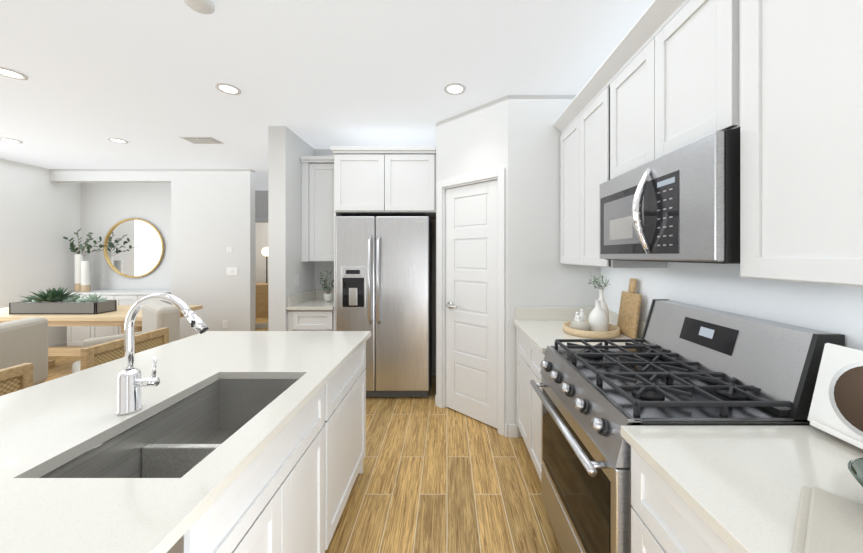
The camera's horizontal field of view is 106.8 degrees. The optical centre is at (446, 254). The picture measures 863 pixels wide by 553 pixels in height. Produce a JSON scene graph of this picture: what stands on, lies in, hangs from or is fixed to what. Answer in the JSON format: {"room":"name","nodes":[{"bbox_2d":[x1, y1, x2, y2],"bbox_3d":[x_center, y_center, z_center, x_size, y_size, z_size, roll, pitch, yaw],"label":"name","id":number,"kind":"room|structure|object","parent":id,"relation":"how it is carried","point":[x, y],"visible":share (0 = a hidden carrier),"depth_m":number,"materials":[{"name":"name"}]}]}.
{"room":"kitchen and dining room","nodes":[
{"label":"kitchen and dining room","id":0,"kind":"room"},
{"bbox_2d":[0,158,47,307],"bbox_3d":[-5.840,0.085,1.225,0.120,2.670,7.890,0,0,0],"label":"wall","id":1,"kind":"structure","parent":0,"point":[23,187],"depth_m":4.36,"materials":[{"name":"white paint"}]},
{"bbox_2d":[48,342,67,346],"bbox_3d":[-5.772,1.370,1.225,0.014,0.100,7.650,0,0,0],"label":"baseboard","id":2,"kind":"structure","parent":1,"relation":"attached to","point":[64,344],"depth_m":4.77,"materials":[{"name":"white paint"}]},
{"bbox_2d":[48,169,255,345],"bbox_3d":[-4.320,0.085,4.710,2.920,2.670,0.120,0,0,0],"label":"wall","id":3,"kind":"structure","parent":0,"point":[200,219],"depth_m":4.65,"materials":[{"name":"white paint"}]},
{"bbox_2d":[103,218,163,277],"bbox_3d":[-4.920,-0.110,5.027,0.946,0.946,0.034,0,0,0],"label":"round mirror","id":4,"kind":"object","parent":3,"relation":"attached to","point":[135,249],"visible":1,"depth_m":5.04,"materials":[{"name":"gold metal"}]},
{"bbox_2d":[223,320,227,327],"bbox_3d":[-3.220,1.000,4.645,0.075,0.115,0.009,0,0,0],"label":"switch plate","id":5,"kind":"object","parent":3,"relation":"attached to","point":[225,322],"depth_m":4.64,"materials":[{"name":"white plastic"}]},
{"bbox_2d":[227,268,237,274],"bbox_3d":[-3.120,0.240,4.645,0.160,0.115,0.009,0,0,0],"label":"switch plate","id":6,"kind":"object","parent":3,"relation":"attached to","point":[232,271],"depth_m":4.64,"materials":[{"name":"white plastic"}]},
{"bbox_2d":[256,191,263,282],"bbox_3d":[-3.193,0.085,6.260,3.255,2.670,0.120,0,0,0],"label":"wall","id":7,"kind":"structure","parent":0,"point":[259,194],"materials":[{"name":"white paint"}]},
{"bbox_2d":[255,218,267,327],"bbox_3d":[-3.229,0.350,6.192,2.940,2.140,0.016,0,0,0],"label":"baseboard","id":8,"kind":"structure","parent":7,"relation":"attached to","point":[257,325],"depth_m":6.19,"materials":[{"name":"white paint"}]},
{"bbox_2d":[264,126,315,330],"bbox_3d":[-1.647,0.085,4.645,0.165,2.670,3.090,0,0,0],"label":"wall","id":9,"kind":"structure","parent":0,"point":[282,199],"depth_m":3.10,"materials":[{"name":"white paint"}]},
{"bbox_2d":[295,274,298,285],"bbox_3d":[-1.561,0.262,3.338,0.005,0.115,0.075,0,0,0],"label":"switch plate","id":10,"kind":"object","parent":9,"relation":"attached to","point":[296,276],"depth_m":3.33,"materials":[{"name":"white plastic"}]},
{"bbox_2d":[43,318,561,552],"bbox_3d":[-2.290,1.450,2.850,7.220,0.060,10.900,0,0,0],"label":"floor","id":11,"kind":"structure","parent":0,"point":[432,478],"depth_m":1.95,"materials":[{"name":"brown wood"}]},
{"bbox_2d":[0,363,32,395],"bbox_3d":[-1.700,0.955,1.210,0.440,0.930,0.500,0,0,0],"label":"counter stool","id":12,"kind":"object","parent":11,"relation":"on","point":[16,378],"visible":0.19,"depth_m":1.41,"materials":[{"name":"brown wood"}]},
{"bbox_2d":[0,317,47,385],"bbox_3d":[-3.720,0.980,2.450,0.600,0.880,0.660,0,0,-15],"label":"dining chair","id":13,"kind":"object","parent":11,"relation":"on","point":[24,340],"visible":0.69,"depth_m":2.64,"materials":[{"name":"beige fabric"}]},
{"bbox_2d":[0,305,202,366],"bbox_3d":[-4.385,1.040,3.820,2.330,0.760,0.800,0,0,0],"label":"dining table","id":14,"kind":"object","parent":11,"relation":"on","point":[117,317],"visible":0.17,"depth_m":3.50,"materials":[{"name":"brown wood"}]},
{"bbox_2d":[9,287,116,313],"bbox_3d":[-4.380,0.511,3.672,0.960,0.295,0.476,0,0,0],"label":"planter","id":15,"kind":"object","parent":14,"relation":"on","point":[54,301],"visible":1,"depth_m":3.55,"materials":[{"name":"grey wood"}]},
{"bbox_2d":[67,290,170,346],"bbox_3d":[-4.850,0.985,4.845,1.420,0.870,0.370,0,0,0],"label":"sideboard","id":16,"kind":"object","parent":11,"relation":"on","point":[77,336],"visible":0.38,"depth_m":4.67,"materials":[{"name":"white paint"}]},
{"bbox_2d":[63,229,109,291],"bbox_3d":[-5.393,0.074,4.828,0.675,0.950,0.168,0,0,0],"label":"eucalyptus","id":17,"kind":"object","parent":16,"relation":"on","point":[82,274],"visible":1,"depth_m":4.79,"materials":[{"name":"beige ceramic"}]},
{"bbox_2d":[80,327,168,370],"bbox_3d":[-1.700,0.955,1.920,0.440,0.930,0.500,0,0,0],"label":"counter stool","id":18,"kind":"object","parent":11,"relation":"on","point":[97,355],"visible":0.08,"depth_m":1.83,"materials":[{"name":"brown wood"}]},
{"bbox_2d":[72,300,179,372],"bbox_3d":[-2.800,0.935,2.800,0.680,0.970,0.600,0,0,38],"label":"dining chair","id":19,"kind":"object","parent":11,"relation":"on","point":[157,314],"visible":0.19,"depth_m":2.81,"materials":[{"name":"beige fabric"}]},
{"bbox_2d":[256,247,267,317],"bbox_3d":[-4.250,0.615,7.600,0.700,1.610,0.800,0,0,0],"label":"cabinet","id":20,"kind":"object","parent":11,"relation":"on","point":[261,299],"visible":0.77,"depth_m":7.20,"materials":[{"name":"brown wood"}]},
{"bbox_2d":[160,335,370,552],"bbox_3d":[-0.872,0.978,0.840,0.796,0.884,2.520,0,0,0],"label":"kitchen island","id":21,"kind":"object","parent":11,"relation":"on","point":[292,495],"depth_m":1.16,"materials":[{"name":"white paint"}]},
{"bbox_2d":[0,331,370,552],"bbox_3d":[-1.052,0.521,0.839,1.095,0.030,2.578,0,0,0],"label":"island countertop","id":22,"kind":"structure","parent":21,"relation":"on","point":[43,423],"depth_m":0.90,"materials":[{"name":"white stone"}]},
{"bbox_2d":[116,293,208,414],"bbox_3d":[-0.921,0.314,1.040,0.285,0.382,0.062,0,0,0],"label":"faucet","id":23,"kind":"object","parent":22,"relation":"on","point":[131,382],"visible":1,"depth_m":1.03,"materials":[{"name":"silver metal"}]},
{"bbox_2d":[32,375,299,474],"bbox_3d":[-0.794,0.639,1.055,0.413,0.231,0.690,0,0,0],"label":"sink","id":24,"kind":"object","parent":22,"relation":"in","point":[167,440],"depth_m":1.12,"materials":[{"name":"grey metal"}]},
{"bbox_2d":[286,289,333,330],"bbox_3d":[-1.337,0.913,3.443,0.450,1.014,0.667,0,0,0],"label":"base cabinet","id":25,"kind":"object","parent":11,"relation":"on","point":[312,310],"visible":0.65,"depth_m":3.14,"materials":[{"name":"white paint"}]},
{"bbox_2d":[320,270,333,301],"bbox_3d":[-1.304,0.333,3.499,0.195,0.344,0.166,0,0,0],"label":"potted plant","id":26,"kind":"object","parent":25,"relation":"on","point":[328,296],"visible":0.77,"depth_m":3.48,"materials":[{"name":"green plant"}]},
{"bbox_2d":[336,216,431,396],"bbox_3d":[-0.630,0.512,3.400,0.909,1.785,0.720,0,0,0],"label":"refrigerator","id":27,"kind":"object","parent":11,"relation":"on","point":[384,280],"visible":0.94,"depth_m":3.11,"materials":[{"name":"silver metal"}]},
{"bbox_2d":[516,327,524,441],"bbox_3d":[0.868,0.978,2.277,0.658,0.884,0.437,0,0,0],"label":"base cabinet","id":28,"kind":"object","parent":11,"relation":"on","point":[520,339],"depth_m":2.38,"materials":[{"name":"white paint"}]},
{"bbox_2d":[525,339,545,480],"bbox_3d":[0.868,0.978,1.958,0.658,0.884,0.437,0,0,0],"label":"base cabinet","id":29,"kind":"object","parent":11,"relation":"on","point":[533,358],"depth_m":2.03,"materials":[{"name":"white paint"}]},
{"bbox_2d":[513,319,639,354],"bbox_3d":[0.856,0.521,2.117,0.682,0.030,0.756,0,0,0],"label":"countertop","id":30,"kind":"structure","parent":29,"relation":"on","point":[543,333],"depth_m":2.07,"materials":[{"name":"white stone"}]},
{"bbox_2d":[563,272,619,338],"bbox_3d":[0.938,0.307,2.090,0.340,0.395,0.340,0,0,0],"label":"decorative tray","id":31,"kind":"object","parent":30,"relation":"on","point":[596,325],"visible":1,"depth_m":2.01,"materials":[{"name":"white ceramic"}]},
{"bbox_2d":[617,278,641,338],"bbox_3d":[1.147,0.326,2.010,0.068,0.357,0.200,0,0,0],"label":"cutting board","id":32,"kind":"object","parent":30,"relation":"on","point":[629,312],"visible":0.9,"depth_m":1.99,"materials":[{"name":"brown wood"}]},
{"bbox_2d":[631,447,728,552],"bbox_3d":[0.868,0.978,0.612,0.658,0.884,0.679,0,0,0],"label":"base cabinet","id":33,"kind":"object","parent":11,"relation":"on","point":[660,523],"depth_m":0.82,"materials":[{"name":"white paint"}]},
{"bbox_2d":[621,426,862,552],"bbox_3d":[0.856,0.521,-0.498,0.682,0.030,2.900,0,0,0],"label":"countertop","id":34,"kind":"structure","parent":33,"relation":"on","point":[745,483],"depth_m":0.75,"materials":[{"name":"white stone"}]},
{"bbox_2d":[791,486,862,552],"bbox_3d":[0.784,0.488,0.422,0.310,0.034,0.440,0,0,-39],"label":"book","id":35,"kind":"object","parent":34,"relation":"on","point":[828,522],"visible":1,"depth_m":0.57,"materials":[{"name":"paper"}]},
{"bbox_2d":[807,343,862,448],"bbox_3d":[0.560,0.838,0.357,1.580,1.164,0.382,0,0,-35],"label":"cookbook","id":36,"kind":"object","parent":34,"relation":"on","point":[836,408],"visible":0.98,"depth_m":0.87,"materials":[{"name":"white paper"}]},
{"bbox_2d":[848,458,862,487],"bbox_3d":[0.858,0.447,0.545,0.220,0.065,0.220,0,0,0],"label":"glass bowl","id":37,"kind":"object","parent":34,"relation":"on","point":[855,467],"visible":1,"depth_m":0.63,"materials":[{"name":"green glass"}]},
{"bbox_2d":[530,299,844,552],"bbox_3d":[0.816,0.830,1.345,0.753,1.181,0.772,0,0,0],"label":"range","id":38,"kind":"object","parent":11,"relation":"on","point":[682,364],"visible":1,"depth_m":1.16,"materials":[{"name":"silver metal"}]},
{"bbox_2d":[0,0,652,189],"bbox_3d":[-2.290,-1.275,2.850,7.220,0.110,10.900,0,0,0],"label":"ceiling","id":39,"kind":"structure","parent":0,"point":[154,84],"depth_m":2.16,"materials":[{"name":"white paint"}]},
{"bbox_2d":[316,149,431,288],"bbox_3d":[-0.777,0.085,3.840,1.547,2.670,0.120,0,0,0],"label":"wall","id":40,"kind":"structure","parent":0,"point":[321,266],"depth_m":3.78,"materials":[{"name":"white paint"}]},
{"bbox_2d":[300,158,339,261],"bbox_3d":[-1.336,-0.471,3.606,0.452,1.082,0.343,0,0,0],"label":"upper cabinet","id":41,"kind":"object","parent":40,"relation":"attached to","point":[318,223],"depth_m":3.43,"materials":[{"name":"white paint"}]},
{"bbox_2d":[332,150,395,216],"bbox_3d":[-0.829,-0.716,3.446,0.559,0.592,0.663,0,0,0],"label":"upper cabinet","id":42,"kind":"object","parent":40,"relation":"attached to","point":[375,181],"depth_m":3.12,"materials":[{"name":"white paint"}]},
{"bbox_2d":[432,119,451,394],"bbox_3d":[-0.046,0.085,3.365,0.113,2.670,0.789,0,0,0],"label":"wall","id":43,"kind":"structure","parent":0,"point":[443,128],"depth_m":3.02,"materials":[{"name":"white paint"}]},
{"bbox_2d":[392,150,435,218],"bbox_3d":[-0.388,-0.716,3.446,0.561,0.592,0.663,0,0,0],"label":"upper cabinet","id":44,"kind":"object","parent":43,"relation":"attached to","point":[413,171],"depth_m":3.12,"materials":[{"name":"white paint"}]},
{"bbox_2d":[435,168,511,437],"bbox_3d":[0.190,0.368,2.765,0.601,2.105,0.558,0,0,0],"label":"door frame","id":45,"kind":"structure","parent":43,"relation":"attached to","point":[507,430],"depth_m":2.67,"materials":[{"name":"white paint"}]},
{"bbox_2d":[496,99,515,423],"bbox_3d":[0.479,0.085,2.626,0.131,2.670,0.012,0,0,0],"label":"wall","id":46,"kind":"structure","parent":0,"point":[505,108],"depth_m":2.50,"materials":[{"name":"white paint"}]},
{"bbox_2d":[446,180,496,427],"bbox_3d":[0.215,0.399,2.787,0.452,2.018,0.431,0,0,0],"label":"pantry door","id":47,"kind":"structure","parent":46,"relation":"in","point":[471,300],"depth_m":2.77,"materials":[{"name":"white paint"}]},
{"bbox_2d":[544,132,862,350],"bbox_3d":[1.260,0.085,0.665,0.120,2.670,6.470,0,0,0],"label":"wall","id":48,"kind":"structure","parent":0,"point":[836,309],"depth_m":1.53,"materials":[{"name":"white paint"}]},
{"bbox_2d":[517,307,594,318],"bbox_3d":[0.857,0.456,2.486,0.643,0.100,0.018,0,0,0],"label":"backsplash","id":49,"kind":"structure","parent":48,"relation":"attached to","point":[522,312],"depth_m":2.48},
{"bbox_2d":[557,108,572,264],"bbox_3d":[1.039,-0.476,2.278,0.317,1.092,0.434,0,0,0],"label":"upper cabinet","id":50,"kind":"object","parent":48,"relation":"attached to","point":[565,125],"depth_m":2.37,"materials":[{"name":"white paint"}]},
{"bbox_2d":[573,60,666,267],"bbox_3d":[1.039,-0.476,1.925,0.317,1.092,0.507,0,0,0],"label":"upper cabinet","id":51,"kind":"object","parent":48,"relation":"attached to","point":[592,110],"depth_m":1.94,"materials":[{"name":"white paint"}]},
{"bbox_2d":[613,24,640,177],"bbox_3d":[1.039,-0.709,1.520,0.317,0.627,0.440,0,0,0],"label":"upper cabinet","id":52,"kind":"object","parent":48,"relation":"attached to","point":[627,58],"depth_m":1.57,"materials":[{"name":"white paint"}]},
{"bbox_2d":[609,311,645,338],"bbox_3d":[1.188,0.456,0.274,0.019,0.100,4.444,0,0,0],"label":"backsplash","id":53,"kind":"structure","parent":48,"relation":"attached to","point":[613,316],"depth_m":2.21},
{"bbox_2d":[641,0,732,164],"bbox_3d":[1.039,-0.709,1.198,0.317,0.627,0.440,0,0,0],"label":"upper cabinet","id":54,"kind":"object","parent":48,"relation":"attached to","point":[687,45],"depth_m":1.20,"materials":[{"name":"white paint"}]},
{"bbox_2d":[600,129,739,263],"bbox_3d":[0.975,-0.180,1.359,0.443,0.416,0.755,0,0,0],"label":"microwave","id":55,"kind":"object","parent":54,"relation":"attached to","point":[681,204],"visible":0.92,"depth_m":1.13,"materials":[{"name":"silver metal"}]},
{"bbox_2d":[733,0,862,286],"bbox_3d":[1.039,-0.476,0.780,0.317,1.092,0.530,0,0,0],"label":"upper cabinet","id":56,"kind":"object","parent":48,"relation":"attached to","point":[778,84],"depth_m":0.80,"materials":[{"name":"white paint"}]}
]}

